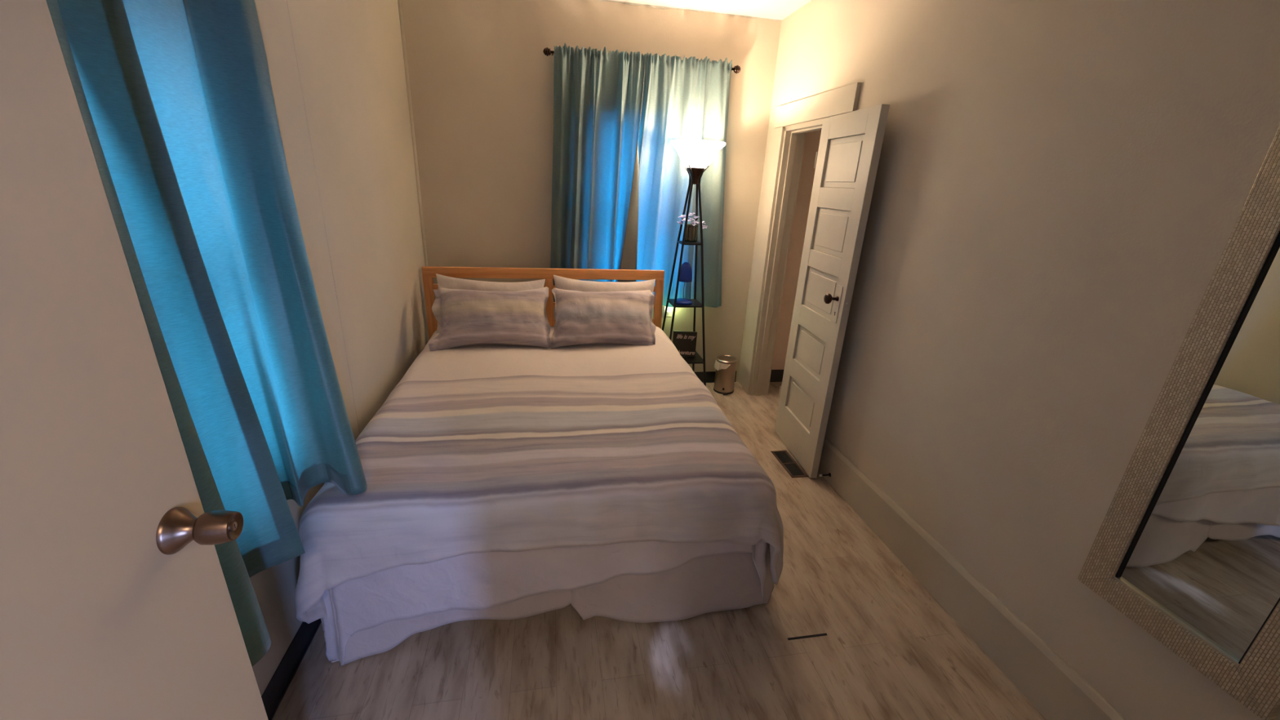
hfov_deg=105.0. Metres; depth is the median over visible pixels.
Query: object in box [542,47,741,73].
curtain rod
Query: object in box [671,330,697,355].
sign
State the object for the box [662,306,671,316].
night light
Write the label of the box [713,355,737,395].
trash can
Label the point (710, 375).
baseboard
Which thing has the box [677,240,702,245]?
shelf
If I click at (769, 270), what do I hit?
strike plate
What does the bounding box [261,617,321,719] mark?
baseboard
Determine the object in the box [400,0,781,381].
wall
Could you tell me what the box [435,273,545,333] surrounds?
pillow
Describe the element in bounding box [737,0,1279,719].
wall
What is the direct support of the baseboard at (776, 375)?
attached to the wall at (811, 141)
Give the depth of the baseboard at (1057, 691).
1.93 m
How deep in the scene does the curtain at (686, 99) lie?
3.58 m
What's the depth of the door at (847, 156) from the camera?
2.79 m
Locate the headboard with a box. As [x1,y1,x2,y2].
[421,266,664,339]
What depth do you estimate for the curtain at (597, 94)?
3.46 m
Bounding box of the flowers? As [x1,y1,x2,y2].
[677,213,707,228]
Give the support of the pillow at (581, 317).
on the duvet
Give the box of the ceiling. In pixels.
[609,0,811,20]
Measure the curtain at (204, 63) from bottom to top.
1.780 m
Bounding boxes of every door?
[0,0,268,719]
[774,103,889,478]
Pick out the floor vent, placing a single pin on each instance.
(790, 465)
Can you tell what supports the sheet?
on the mattress
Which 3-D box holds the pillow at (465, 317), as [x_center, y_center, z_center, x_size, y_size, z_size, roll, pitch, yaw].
[-0.928,-0.267,3.078,0.730,0.336,0.332,-2,20,-12]
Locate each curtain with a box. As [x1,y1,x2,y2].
[45,0,305,666]
[122,0,367,506]
[550,43,644,302]
[615,53,732,307]
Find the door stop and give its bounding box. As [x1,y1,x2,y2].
[819,472,831,476]
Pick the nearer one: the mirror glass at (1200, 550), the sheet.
the mirror glass at (1200, 550)
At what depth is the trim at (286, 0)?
1.96 m
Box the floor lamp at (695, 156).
[662,139,725,386]
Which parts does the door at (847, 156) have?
panel, panel, panel, knob, panel, panel, latch plate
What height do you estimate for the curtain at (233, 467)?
1.795 m
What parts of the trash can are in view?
lid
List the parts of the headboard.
post, rail, post, post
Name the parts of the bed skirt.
skirt panel, skirt panel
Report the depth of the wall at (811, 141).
4.02 m
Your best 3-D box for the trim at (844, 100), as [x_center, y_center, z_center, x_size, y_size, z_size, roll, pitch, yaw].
[1.023,-0.612,3.424,0.023,2.185,0.995,-1,20,-10]
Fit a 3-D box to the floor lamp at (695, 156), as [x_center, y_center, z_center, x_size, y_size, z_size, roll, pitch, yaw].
[0.348,-0.581,3.652,0.377,1.912,0.377,-1,20,-10]
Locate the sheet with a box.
[322,540,766,665]
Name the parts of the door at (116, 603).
knob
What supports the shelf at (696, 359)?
attached to the floor lamp at (695, 156)
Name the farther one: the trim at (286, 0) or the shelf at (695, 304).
the shelf at (695, 304)
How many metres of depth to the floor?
1.79 m
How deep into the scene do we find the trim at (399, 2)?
3.28 m
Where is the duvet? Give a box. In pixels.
[294,326,783,632]
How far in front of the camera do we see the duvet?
1.82 m
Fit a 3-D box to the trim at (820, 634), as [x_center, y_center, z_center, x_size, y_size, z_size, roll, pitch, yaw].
[0.654,1.081,1.918,0.165,0.001,0.009,-1,20,-10]
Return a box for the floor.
[271,381,1046,719]
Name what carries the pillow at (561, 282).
on the mattress
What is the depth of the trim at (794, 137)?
3.71 m
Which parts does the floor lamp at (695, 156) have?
leg, leg, table lamp, lamp shade, leg, lamp shade, leg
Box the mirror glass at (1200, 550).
[1119,242,1279,661]
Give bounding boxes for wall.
[249,0,429,696]
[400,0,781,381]
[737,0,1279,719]
[771,129,821,369]
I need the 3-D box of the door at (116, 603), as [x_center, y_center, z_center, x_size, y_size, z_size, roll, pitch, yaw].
[-0.611,0.454,0.462,0.115,2.033,0.773,-1,20,-10]
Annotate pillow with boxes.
[428,286,551,351]
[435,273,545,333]
[550,288,656,348]
[553,275,655,329]
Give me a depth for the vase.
3.52 m
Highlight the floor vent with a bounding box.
[770,449,808,477]
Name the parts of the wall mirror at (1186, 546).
frame, frame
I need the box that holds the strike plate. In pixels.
[765,268,771,279]
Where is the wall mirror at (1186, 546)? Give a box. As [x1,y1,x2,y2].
[1077,124,1279,719]
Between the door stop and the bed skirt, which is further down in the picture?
the bed skirt
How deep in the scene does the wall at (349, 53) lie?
2.25 m
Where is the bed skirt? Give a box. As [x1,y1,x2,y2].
[328,542,773,665]
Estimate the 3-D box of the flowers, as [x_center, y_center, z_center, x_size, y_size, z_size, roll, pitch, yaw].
[0.375,-0.994,3.493,0.228,0.108,0.137,-1,20,-10]
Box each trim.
[286,0,359,434]
[397,0,427,266]
[597,0,782,21]
[742,82,861,394]
[750,120,822,395]
[787,633,826,639]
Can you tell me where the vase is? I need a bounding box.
[685,225,693,241]
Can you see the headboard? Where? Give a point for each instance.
(428, 273)
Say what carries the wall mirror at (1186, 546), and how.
attached to the wall at (1061, 188)
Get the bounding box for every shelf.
[666,298,704,307]
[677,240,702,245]
[681,351,705,364]
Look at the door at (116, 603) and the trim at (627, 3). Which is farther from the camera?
the trim at (627, 3)
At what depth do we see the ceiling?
3.24 m
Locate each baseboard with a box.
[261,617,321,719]
[694,370,736,382]
[769,369,783,382]
[817,436,1126,719]

